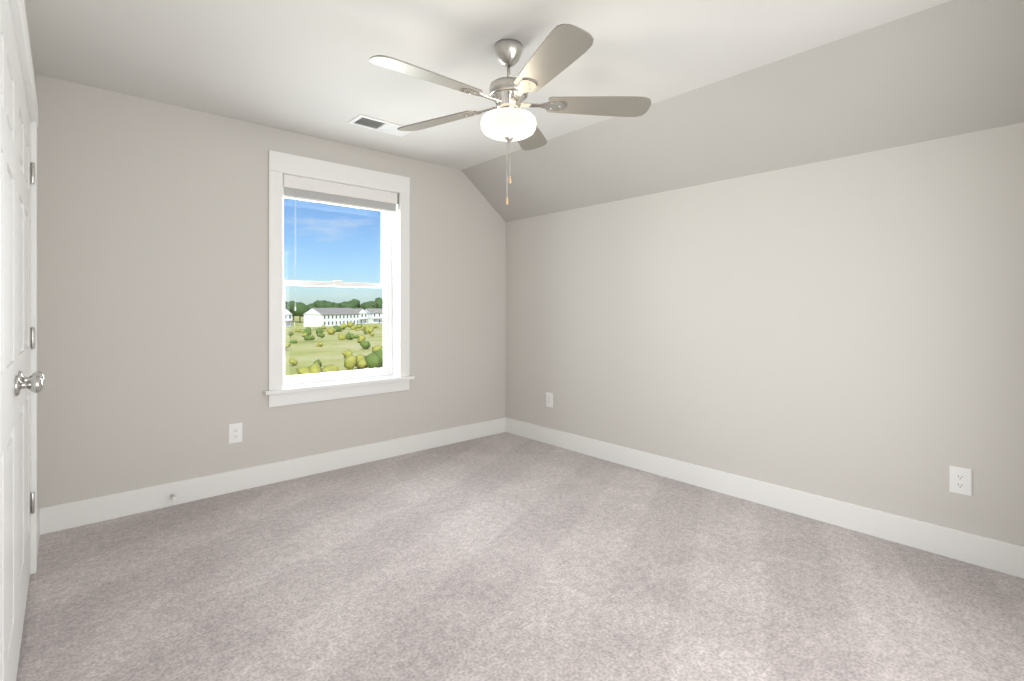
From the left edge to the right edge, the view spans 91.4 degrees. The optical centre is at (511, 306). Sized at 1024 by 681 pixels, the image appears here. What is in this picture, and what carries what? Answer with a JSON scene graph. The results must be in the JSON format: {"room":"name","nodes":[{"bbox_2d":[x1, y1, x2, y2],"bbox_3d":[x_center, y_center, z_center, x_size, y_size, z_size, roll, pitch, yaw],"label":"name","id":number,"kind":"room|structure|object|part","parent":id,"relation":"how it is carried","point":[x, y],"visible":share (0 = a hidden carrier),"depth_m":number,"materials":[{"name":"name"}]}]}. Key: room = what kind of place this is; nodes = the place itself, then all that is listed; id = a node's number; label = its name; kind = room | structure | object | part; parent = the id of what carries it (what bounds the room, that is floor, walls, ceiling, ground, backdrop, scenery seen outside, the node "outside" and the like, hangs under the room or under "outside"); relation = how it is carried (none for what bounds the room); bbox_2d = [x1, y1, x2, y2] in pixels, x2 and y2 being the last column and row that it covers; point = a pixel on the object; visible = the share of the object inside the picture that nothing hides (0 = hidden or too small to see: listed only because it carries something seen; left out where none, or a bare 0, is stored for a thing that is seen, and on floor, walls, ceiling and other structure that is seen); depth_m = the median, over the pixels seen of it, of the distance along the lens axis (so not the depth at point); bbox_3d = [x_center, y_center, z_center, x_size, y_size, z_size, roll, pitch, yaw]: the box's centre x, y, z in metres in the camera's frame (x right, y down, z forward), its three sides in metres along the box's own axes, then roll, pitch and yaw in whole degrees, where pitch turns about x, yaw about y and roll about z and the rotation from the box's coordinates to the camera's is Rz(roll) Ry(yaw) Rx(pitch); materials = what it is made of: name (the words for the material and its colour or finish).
{"room":"empty bedroom","nodes":[
{"label":"empty bedroom","id":0,"kind":"room"},
{"bbox_2d":[24,0,35,85],"bbox_3d":[-1.281,-0.013,1.155,0.140,2.440,3.870,0,0,-42],"label":"wall","id":1,"kind":"structure","parent":0,"point":[29,30],"depth_m":2.22,"materials":[{"name":"grey paint"}]},
{"bbox_2d":[0,0,37,680],"bbox_3d":[-1.650,0.134,1.583,0.161,2.146,1.872,0,0,-42],"label":"door frame","id":2,"kind":"structure","parent":1,"relation":"attached to","point":[17,11],"depth_m":2.25,"materials":[{"name":"paint"}]},
{"bbox_2d":[1,0,43,680],"bbox_3d":[-1.313,0.182,1.316,0.100,2.026,0.844,0,0,-42],"label":"door","id":3,"kind":"structure","parent":1,"relation":"in","point":[12,384],"depth_m":1.40,"materials":[{"name":"paint"}]},
{"bbox_2d":[17,55,44,670],"bbox_3d":[-1.879,0.182,1.947,0.100,2.026,0.844,0,0,-42],"label":"door","id":4,"kind":"structure","parent":1,"relation":"in","point":[25,338],"depth_m":1.88,"materials":[{"name":"paint"}]},
{"bbox_2d":[37,507,44,557],"bbox_3d":[-2.359,1.137,2.476,0.016,0.140,0.405,0,0,-42],"label":"baseboard","id":5,"kind":"structure","parent":1,"relation":"attached to","point":[40,511],"depth_m":2.64,"materials":[{"name":"paint"}]},
{"bbox_2d":[36,74,505,507],"bbox_3d":[-1.377,-0.013,3.841,3.580,2.440,0.260,0,0,-42],"label":"wall","id":6,"kind":"structure","parent":0,"point":[152,291],"depth_m":3.10,"materials":[{"name":"grey paint"}]},
{"bbox_2d":[229,423,241,443],"bbox_3d":[-1.811,0.827,3.273,0.079,0.126,0.008,0,0,-42],"label":"electrical outlet","id":7,"kind":"object","parent":6,"relation":"attached to","point":[235,433],"visible":1,"depth_m":3.27,"materials":[{"name":"plastic"}]},
{"bbox_2d":[45,417,504,533],"bbox_3d":[-1.295,1.137,3.726,3.270,0.140,0.019,0,0,-42],"label":"baseboard","id":8,"kind":"structure","parent":6,"relation":"attached to","point":[73,514],"depth_m":3.29,"materials":[{"name":"paint"}]},
{"bbox_2d":[264,150,414,406],"bbox_3d":[-1.310,-0.193,3.827,1.141,1.751,0.250,0,0,-42],"label":"window","id":9,"kind":"structure","parent":6,"relation":"in","point":[277,392],"depth_m":3.81,"materials":[{"name":"paint"}]},
{"bbox_3d":[-1.363,-0.177,3.886,0.929,1.529,0.091,0,0,-42],"label":"window sash","id":10,"kind":"part","parent":9,"relation":"part of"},
{"bbox_2d":[283,174,397,310],"bbox_3d":[-1.276,-0.450,3.788,0.897,0.955,0.042,0,0,-42],"label":"window blind","id":11,"kind":"object","parent":9,"relation":"attached to","point":[311,190],"visible":0.94,"depth_m":3.74,"materials":[{"name":"white plastic"}]},
{"bbox_2d":[27,0,950,169],"bbox_3d":[-0.040,-1.293,2.347,3.580,0.120,4.270,0,0,-42],"label":"ceiling","id":12,"kind":"structure","parent":0,"point":[307,67],"depth_m":2.40,"materials":[{"name":"white paint"}]},
{"bbox_2d":[348,114,411,136],"bbox_3d":[-0.885,-1.227,3.396,0.400,0.011,0.190,0,0,-42],"label":"ceiling vent","id":13,"kind":"object","parent":12,"relation":"in","point":[374,124],"visible":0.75,"depth_m":3.37,"materials":[{"name":"white metal"}]},
{"bbox_2d":[369,23,650,204],"bbox_3d":[-0.056,-0.858,2.331,1.263,0.750,1.310,0,0,-42],"label":"fan","id":14,"kind":"object","parent":12,"relation":"hanging from","point":[561,48],"visible":1,"depth_m":2.28,"materials":[{"name":"silver metal"}]},
{"bbox_3d":[-0.016,-0.857,2.360,0.264,0.101,0.264,0,0,-42],"label":"lamp shade","id":15,"kind":"part","parent":14,"relation":"part of","materials":[{"name":"white glass"}]},
{"bbox_2d":[16,432,1023,680],"bbox_3d":[-0.040,1.267,2.347,3.580,0.120,4.270,0,0,-42],"label":"floor","id":16,"kind":"structure","parent":0,"point":[504,556],"depth_m":2.14,"materials":[{"name":"beige carpet"}]},
{"bbox_2d":[462,0,1023,221],"bbox_3d":[1.033,-1.028,3.227,0.531,0.410,3.870,0,0,-42],"label":"ceiling","id":17,"kind":"structure","parent":0,"point":[950,68],"depth_m":2.65,"materials":[{"name":"grey paint"}]},
{"bbox_2d":[506,122,1023,545],"bbox_3d":[1.328,-0.013,3.397,0.140,2.440,4.010,0,0,-42],"label":"wall","id":18,"kind":"structure","parent":0,"point":[848,329],"depth_m":2.86,"materials":[{"name":"grey paint"}]},
{"bbox_2d":[546,392,552,407],"bbox_3d":[0.330,0.817,4.402,0.008,0.126,0.079,0,0,-42],"label":"electrical outlet","id":19,"kind":"object","parent":18,"relation":"attached to","point":[549,399],"visible":1,"depth_m":4.40,"materials":[{"name":"plastic"}]},
{"bbox_2d":[505,417,1023,578],"bbox_3d":[1.223,1.137,3.397,0.019,0.140,3.870,0,0,-42],"label":"baseboard","id":20,"kind":"structure","parent":18,"relation":"attached to","point":[990,553],"depth_m":2.85,"materials":[{"name":"paint"}]},
{"bbox_2d":[949,466,971,495],"bbox_3d":[2.139,0.829,2.382,0.008,0.126,0.079,0,0,-42],"label":"electrical outlet","id":21,"kind":"object","parent":18,"relation":"attached to","point":[960,480],"visible":1,"depth_m":2.38,"materials":[{"name":"plastic"}]},
{"label":"outside","id":22,"kind":"structure","parent":0,"visible":0},
{"bbox_2d":[285,316,382,375],"bbox_3d":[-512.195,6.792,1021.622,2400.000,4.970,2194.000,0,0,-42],"label":"ground","id":23,"kind":"structure","parent":22,"point":[328,347],"depth_m":70.01,"materials":[{"name":"green plant"}]},
{"bbox_2d":[285,308,294,326],"bbox_3d":[-110.228,4.967,235.786,12.300,8.720,8.800,0,0,23],"label":"house","id":24,"kind":"structure","parent":23,"relation":"on","point":[287,314],"depth_m":235.25,"materials":[{"name":"white"}]},
{"bbox_2d":[285,300,364,322],"bbox_3d":[-97.083,2.204,322.518,377.856,13.646,41.331,0,0,-42],"label":"trees","id":25,"kind":"object","parent":23,"relation":"on","point":[301,306],"depth_m":284.21,"materials":[{"name":"green plant"}]},
{"bbox_2d":[302,308,359,326],"bbox_3d":[-87.392,4.827,243.600,11.300,8.920,29.000,0,0,18],"label":"house","id":26,"kind":"structure","parent":23,"relation":"on","point":[339,313],"depth_m":234.63,"materials":[{"name":"white"}]},
{"bbox_2d":[285,321,382,374],"bbox_3d":[-26.210,6.010,125.239,114.240,5.272,159.251,0,0,-42],"label":"bushes","id":27,"kind":"object","parent":23,"relation":"on","point":[372,361],"depth_m":50.84,"materials":[{"name":"green plant"}]},
{"bbox_2d":[324,297,382,309],"bbox_3d":[-89.196,1.482,302.547,46.770,15.089,13.495,0,0,-35],"label":"trees","id":28,"kind":"object","parent":23,"relation":"on","point":[368,304],"depth_m":298.39,"materials":[{"name":"green plant"}]},
{"bbox_2d":[354,309,369,323],"bbox_3d":[-85.477,5.067,274.025,12.300,8.520,8.800,0,0,28],"label":"house","id":29,"kind":"structure","parent":23,"relation":"on","point":[364,313],"depth_m":272.35,"materials":[{"name":"white"}]},
{"bbox_2d":[365,308,382,322],"bbox_3d":[-79.072,5.067,287.708,12.200,8.520,11.000,0,0,38],"label":"house","id":30,"kind":"structure","parent":23,"relation":"on","point":[377,313],"depth_m":283.73,"materials":[{"name":"white"}]}
]}

